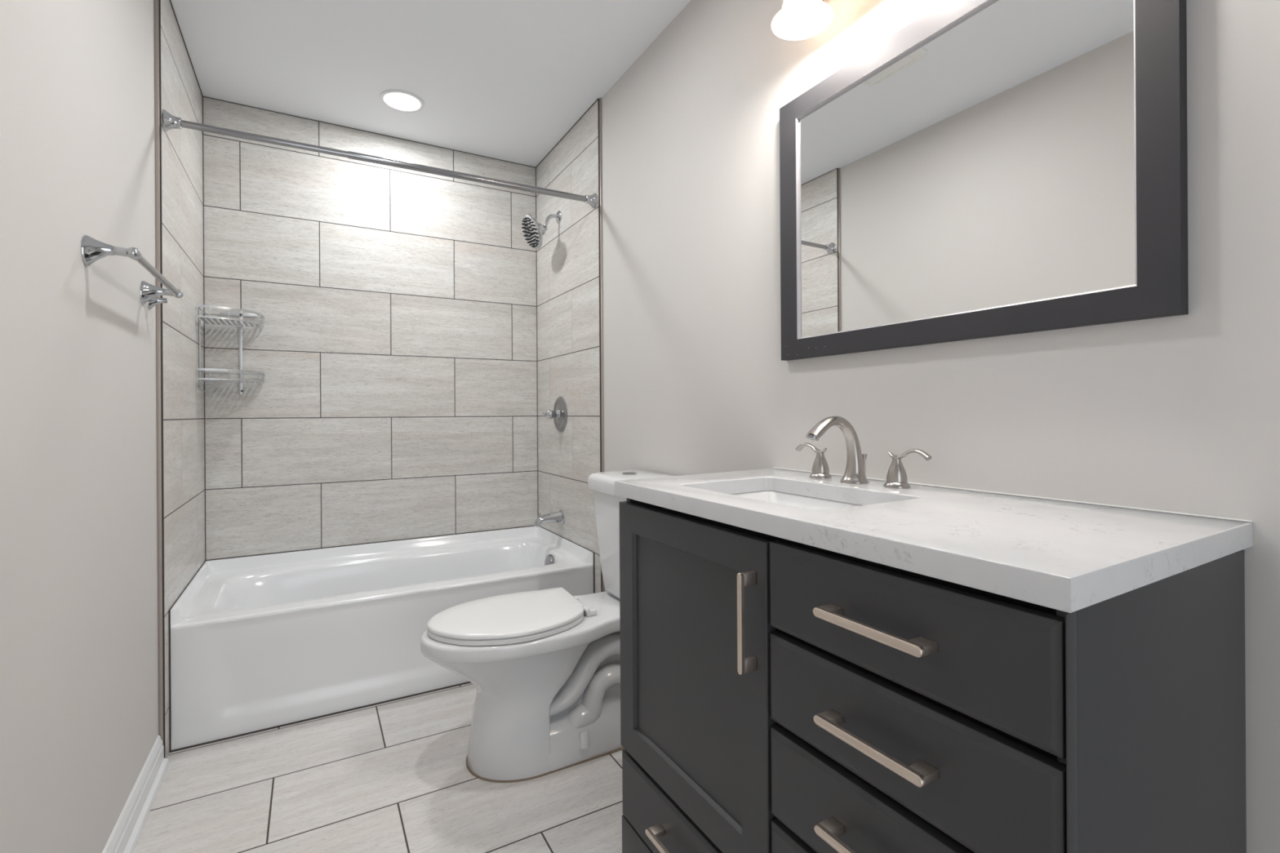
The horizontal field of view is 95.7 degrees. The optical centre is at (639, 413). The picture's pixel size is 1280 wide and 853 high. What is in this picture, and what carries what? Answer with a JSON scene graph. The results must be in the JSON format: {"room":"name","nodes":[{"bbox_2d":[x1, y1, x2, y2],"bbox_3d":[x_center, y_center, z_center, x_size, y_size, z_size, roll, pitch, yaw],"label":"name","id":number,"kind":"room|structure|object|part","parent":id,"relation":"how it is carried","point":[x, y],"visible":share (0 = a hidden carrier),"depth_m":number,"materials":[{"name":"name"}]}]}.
{"room":"bathroom","nodes":[
{"label":"bathroom","id":0,"kind":"room"},
{"bbox_2d":[0,0,204,852],"bbox_3d":[-0.934,-0.148,0.713,0.113,2.466,4.062,0,0,-30],"label":"wall","id":1,"kind":"structure","parent":0,"point":[79,635],"depth_m":1.24,"materials":[{"name":"beige paint"}]},
{"bbox_2d":[81,234,183,303],"bbox_3d":[-1.257,-0.346,1.461,0.091,0.066,0.532,0,0,-30],"label":"towel bar","id":2,"kind":"object","parent":1,"relation":"attached to","point":[93,250],"visible":1,"depth_m":1.26,"materials":[{"name":"silver metal"}]},
{"bbox_3d":[-1.143,-0.347,1.249,0.079,0.066,0.052,0,0,-30],"label":"post","id":3,"kind":"part","parent":2,"relation":"part of","materials":[{"name":"silver metal"}]},
{"bbox_3d":[-1.381,-0.345,1.667,0.079,0.066,0.052,0,0,-30],"label":"post","id":4,"kind":"part","parent":2,"relation":"part of","materials":[{"name":"silver metal"}]},
{"bbox_2d":[102,735,169,852],"bbox_3d":[-0.673,1.035,0.383,0.027,0.097,3.238,0,0,-30],"label":"baseboard","id":5,"kind":"structure","parent":1,"relation":"attached to","point":[125,835],"depth_m":1.54,"materials":[{"name":"white paint"}]},
{"bbox_2d":[147,297,167,309],"bbox_3d":[-1.434,-0.330,1.723,0.042,0.042,0.032,0,0,-30],"label":"robe hook","id":6,"kind":"object","parent":1,"relation":"attached to","point":[154,301],"visible":0.88,"depth_m":1.71,"materials":[{"name":"silver metal"}]},
{"bbox_3d":[-1.423,-0.337,1.729,0.017,0.016,0.015,0,0,-30],"label":"hook arm","id":7,"kind":"part","parent":6,"relation":"part of","materials":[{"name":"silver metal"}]},
{"bbox_2d":[154,0,165,758],"bbox_3d":[-1.491,-0.145,1.793,0.011,2.466,0.009,0,0,-30],"label":"trim","id":8,"kind":"structure","parent":1,"relation":"attached to","point":[156,2],"depth_m":1.79,"materials":[{"name":"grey metal"}]},
{"bbox_2d":[196,302,265,395],"bbox_3d":[-1.736,-0.270,2.465,0.220,0.376,0.220,0,0,-30],"label":"shower caddy","id":9,"kind":"object","parent":1,"relation":"attached to","point":[241,314],"visible":1,"depth_m":2.46,"materials":[{"name":"silver metal"}]},
{"bbox_2d":[196,304,264,327],"bbox_3d":[-1.736,-0.412,2.465,0.218,0.052,0.218,0,0,-30],"label":"basket","id":10,"kind":"object","parent":9,"relation":"on","point":[241,314],"depth_m":2.46,"materials":[{"name":"silver metal"}]},
{"bbox_2d":[196,368,265,383],"bbox_3d":[-1.734,-0.159,2.465,0.218,0.047,0.218,0,0,-30],"label":"basket","id":11,"kind":"object","parent":9,"relation":"on","point":[241,380],"depth_m":2.43,"materials":[{"name":"silver metal"}]},
{"bbox_3d":[-1.776,-0.440,2.564,0.135,0.015,0.002,0,0,-30],"label":"hanger plate","id":12,"kind":"part","parent":9,"relation":"part of","materials":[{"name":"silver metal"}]},
{"bbox_2d":[161,108,597,208],"bbox_3d":[-0.858,-0.942,2.213,1.508,0.076,0.066,0,0,-30],"label":"shower rod","id":13,"kind":"object","parent":1,"relation":"attached to","point":[170,122],"visible":1,"depth_m":2.12,"materials":[{"name":"silver metal"}]},
{"bbox_2d":[203,97,537,559],"bbox_3d":[-1.257,-0.146,2.923,1.708,2.466,0.100,0,0,-30],"label":"wall","id":14,"kind":"structure","parent":0,"point":[395,348],"depth_m":2.81,"materials":[{"name":"tile"}]},
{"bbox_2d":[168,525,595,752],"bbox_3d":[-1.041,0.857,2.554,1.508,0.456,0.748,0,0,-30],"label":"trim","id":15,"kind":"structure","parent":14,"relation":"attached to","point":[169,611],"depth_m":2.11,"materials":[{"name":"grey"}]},
{"bbox_2d":[169,0,598,559],"bbox_3d":[-1.033,-0.367,2.527,1.508,2.026,0.812,0,0,-30],"label":"trim","id":16,"kind":"structure","parent":14,"relation":"attached to","point":[170,0],"depth_m":2.57,"materials":[{"name":"grey tile"}]},
{"bbox_2d":[133,682,622,852],"bbox_3d":[-0.222,1.130,1.113,1.732,0.100,4.262,0,0,-30],"label":"floor","id":17,"kind":"structure","parent":0,"point":[394,776],"depth_m":1.64,"materials":[{"name":"tile"}]},
{"bbox_2d":[170,526,593,750],"bbox_3d":[-1.042,0.859,2.557,1.506,0.453,0.741,0,0,-30],"label":"bathtub","id":18,"kind":"object","parent":17,"relation":"on","point":[260,642],"visible":0.67,"depth_m":2.18,"materials":[{"name":"white ceramic"}]},
{"bbox_2d":[420,470,671,782],"bbox_3d":[-0.281,0.647,1.897,0.826,0.867,0.412,0,0,-30],"label":"toilet","id":19,"kind":"object","parent":17,"relation":"on","point":[544,665],"visible":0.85,"depth_m":1.76,"materials":[{"name":"white ceramic"}]},
{"bbox_3d":[-0.413,0.632,1.832,0.490,0.018,0.374,0,0,-30],"label":"lid","id":20,"kind":"part","parent":19,"relation":"part of","materials":[{"name":"white plastic"}]},
{"bbox_3d":[-0.413,0.651,1.832,0.488,0.017,0.372,0,0,-30],"label":"seat","id":21,"kind":"part","parent":19,"relation":"part of","materials":[{"name":"white plastic"}]},
{"bbox_3d":[-0.011,0.462,2.049,0.199,0.390,0.378,0,0,-30],"label":"tank","id":22,"kind":"part","parent":19,"relation":"part of","materials":[{"name":"white ceramic"}]},
{"bbox_3d":[-0.018,0.249,2.045,0.214,0.061,0.406,0,0,-30],"label":"tank lid","id":23,"kind":"part","parent":19,"relation":"part of","materials":[{"name":"white ceramic"}]},
{"bbox_2d":[619,497,1246,852],"bbox_3d":[0.369,0.631,1.043,0.505,0.892,0.906,0,0,-30],"label":"vanity cabinet","id":24,"kind":"object","parent":17,"relation":"on","point":[778,695],"visible":0.95,"depth_m":0.72,"materials":[{"name":"grey paint"}]},
{"bbox_3d":[0.064,0.840,1.104,0.033,0.012,0.159,0,0,-30],"label":"handle","id":25,"kind":"part","parent":24,"relation":"part of","materials":[{"name":"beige metal"}]},
{"bbox_3d":[0.086,0.846,1.118,0.020,0.146,0.494,0,0,-30],"label":"drawer","id":26,"kind":"part","parent":24,"relation":"part of","materials":[{"name":"grey paint"}]},
{"bbox_3d":[0.084,0.480,1.118,0.020,0.558,0.494,0,0,-30],"label":"door","id":27,"kind":"part","parent":24,"relation":"part of","materials":[{"name":"grey paint"}]},
{"bbox_3d":[0.169,0.329,0.913,0.033,0.159,0.010,0,0,-30],"label":"handle","id":28,"kind":"part","parent":24,"relation":"part of","materials":[{"name":"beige metal"}]},
{"bbox_3d":[0.308,0.695,0.726,0.020,0.127,0.403,0,0,-30],"label":"drawer","id":29,"kind":"part","parent":24,"relation":"part of","materials":[{"name":"grey paint"}]},
{"bbox_3d":[0.285,0.553,0.711,0.033,0.012,0.159,0,0,-30],"label":"handle","id":30,"kind":"part","parent":24,"relation":"part of","materials":[{"name":"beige metal"}]},
{"bbox_3d":[0.200,0.546,0.948,0.011,0.718,0.870,0,0,-30],"label":"frame","id":31,"kind":"part","parent":24,"relation":"part of","materials":[{"name":"black wood"}]},
{"bbox_3d":[0.307,0.553,0.726,0.020,0.134,0.403,0,0,-30],"label":"drawer","id":32,"kind":"part","parent":24,"relation":"part of","materials":[{"name":"grey paint"}]},
{"bbox_3d":[0.283,0.263,0.711,0.033,0.012,0.159,0,0,-30],"label":"handle","id":33,"kind":"part","parent":24,"relation":"part of","materials":[{"name":"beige metal"}]},
{"bbox_3d":[0.284,0.406,0.711,0.033,0.012,0.159,0,0,-30],"label":"handle","id":34,"kind":"part","parent":24,"relation":"part of","materials":[{"name":"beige metal"}]},
{"bbox_3d":[0.305,0.263,0.726,0.020,0.130,0.403,0,0,-30],"label":"drawer","id":35,"kind":"part","parent":24,"relation":"part of","materials":[{"name":"grey paint"}]},
{"bbox_3d":[0.306,0.406,0.726,0.020,0.132,0.403,0,0,-30],"label":"drawer","id":36,"kind":"part","parent":24,"relation":"part of","materials":[{"name":"grey paint"}]},
{"bbox_2d":[614,468,1253,613],"bbox_3d":[0.383,0.168,1.070,0.510,0.033,0.947,0,0,-30],"label":"countertop","id":37,"kind":"structure","parent":24,"relation":"on","point":[1064,556],"depth_m":0.77,"materials":[{"name":"white stone"}]},
{"bbox_2d":[728,490,860,510],"bbox_3d":[0.296,0.251,1.154,0.312,0.130,0.451,0,0,-30],"label":"sink","id":38,"kind":"object","parent":37,"relation":"in","point":[787,499],"visible":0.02,"depth_m":1.32,"materials":[{"name":"white ceramic"}]},
{"bbox_2d":[795,415,932,488],"bbox_3d":[0.429,0.078,1.251,0.183,0.146,0.354,0,0,-30],"label":"faucet","id":39,"kind":"object","parent":37,"relation":"on","point":[855,472],"visible":1,"depth_m":1.25,"materials":[{"name":"silver metal"}]},
{"bbox_3d":[0.412,0.083,1.391,0.018,0.025,0.093,0,0,-30],"label":"lever","id":40,"kind":"part","parent":39,"relation":"part of","materials":[{"name":"silver metal"}]},
{"bbox_3d":[0.426,0.121,1.367,0.051,0.060,0.051,0,0,-30],"label":"handle","id":41,"kind":"part","parent":39,"relation":"part of","materials":[{"name":"silver metal"}]},
{"bbox_3d":[0.425,0.078,1.244,0.164,0.146,0.060,0,0,-30],"label":"spout","id":42,"kind":"part","parent":39,"relation":"part of","materials":[{"name":"silver metal"}]},
{"bbox_3d":[0.501,0.120,1.295,0.015,0.060,0.015,0,0,-30],"label":"lift rod","id":43,"kind":"part","parent":39,"relation":"part of","materials":[{"name":"silver metal"}]},
{"bbox_3d":[0.527,0.120,1.188,0.051,0.060,0.051,0,0,-30],"label":"handle","id":44,"kind":"part","parent":39,"relation":"part of","materials":[{"name":"silver metal"}]},
{"bbox_3d":[0.541,0.083,1.164,0.018,0.025,0.093,0,0,-30],"label":"lever","id":45,"kind":"part","parent":39,"relation":"part of","materials":[{"name":"silver metal"}]},
{"bbox_2d":[170,0,690,167],"bbox_3d":[-0.238,-1.435,1.113,1.732,0.100,4.262,0,0,-30],"label":"ceiling","id":46,"kind":"structure","parent":0,"point":[506,80],"depth_m":2.25,"materials":[{"name":"white paint"}]},
{"bbox_2d":[379,89,424,112],"bbox_3d":[-1.050,-1.377,2.556,0.184,0.006,0.184,0,0,-30],"label":"recessed light","id":47,"kind":"object","parent":46,"relation":"in","point":[400,100],"visible":1,"depth_m":2.55,"materials":[{"name":"white paint"}]},
{"bbox_2d":[536,0,1279,852],"bbox_3d":[0.475,-0.157,1.514,0.110,2.466,4.062,0,0,-30],"label":"wall","id":48,"kind":"structure","parent":0,"point":[1180,413],"depth_m":1.36,"materials":[{"name":"beige paint"}]},
{"bbox_2d":[521,210,561,249],"bbox_3d":[-0.495,-0.929,2.908,0.188,0.210,0.175,0,0,-30],"label":"showerhead","id":49,"kind":"object","parent":48,"relation":"attached to","point":[534,231],"visible":1,"depth_m":2.88,"materials":[{"name":"silver metal"}]},
{"bbox_3d":[-0.452,-0.972,2.933,0.080,0.080,0.021,0,0,-30],"label":"arm","id":50,"kind":"part","parent":49,"relation":"part of","materials":[{"name":"silver metal"}]},
{"bbox_2d":[534,509,564,527],"bbox_3d":[-0.461,0.525,2.911,0.142,0.072,0.072,0,0,-30],"label":"tub spout","id":51,"kind":"object","parent":48,"relation":"attached to","point":[556,517],"visible":1,"depth_m":2.90,"materials":[{"name":"silver metal"}]},
{"bbox_2d":[542,396,567,431],"bbox_3d":[-0.447,0.004,2.927,0.096,0.180,0.180,0,0,-30],"label":"shower valve","id":52,"kind":"object","parent":48,"relation":"attached to","point":[559,414],"visible":1,"depth_m":2.92,"materials":[{"name":"silver metal"}]},
{"bbox_3d":[-0.466,0.004,2.916,0.052,0.049,0.049,0,0,-30],"label":"valve handle","id":53,"kind":"part","parent":52,"relation":"part of","materials":[{"name":"silver metal"}]},
{"bbox_3d":[-0.429,0.004,2.938,0.040,0.052,0.052,0,0,-30],"label":"valve stem","id":54,"kind":"part","parent":52,"relation":"part of","materials":[{"name":"silver metal"}]},
{"bbox_2d":[597,97,604,591],"bbox_3d":[-0.167,-0.153,2.544,0.008,2.466,0.012,0,0,-30],"label":"trim","id":55,"kind":"structure","parent":48,"relation":"attached to","point":[600,99],"depth_m":2.54,"materials":[{"name":"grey metal"}]},
{"bbox_2d":[770,0,834,40],"bbox_3d":[0.510,-1.010,1.156,0.193,0.228,0.600,0,0,-30],"label":"vanity light","id":56,"kind":"object","parent":48,"relation":"attached to","point":[797,20],"visible":1,"depth_m":1.35,"materials":[{"name":"white glass"}]},
{"bbox_3d":[0.375,-0.945,1.341,0.060,0.100,0.060,0,0,-30],"label":"bulb","id":57,"kind":"part","parent":56,"relation":"part of","materials":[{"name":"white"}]},
{"bbox_2d":[779,0,1188,360],"bbox_3d":[0.587,-0.481,1.197,0.023,0.674,0.821,0,0,-30],"label":"wall mirror","id":58,"kind":"object","parent":48,"relation":"attached to","point":[984,168],"visible":1,"depth_m":1.08,"materials":[{"name":"dark charcoal gray painted wood"},{"name":"silver mirror glass"}]},
{"bbox_2d":[773,467,1252,522],"bbox_3d":[0.603,0.149,1.197,0.003,0.002,0.939,0,0,-30],"label":"trim","id":59,"kind":"structure","parent":48,"relation":"attached to","point":[1168,512],"depth_m":0.97,"materials":[{"name":"white"}]}
]}

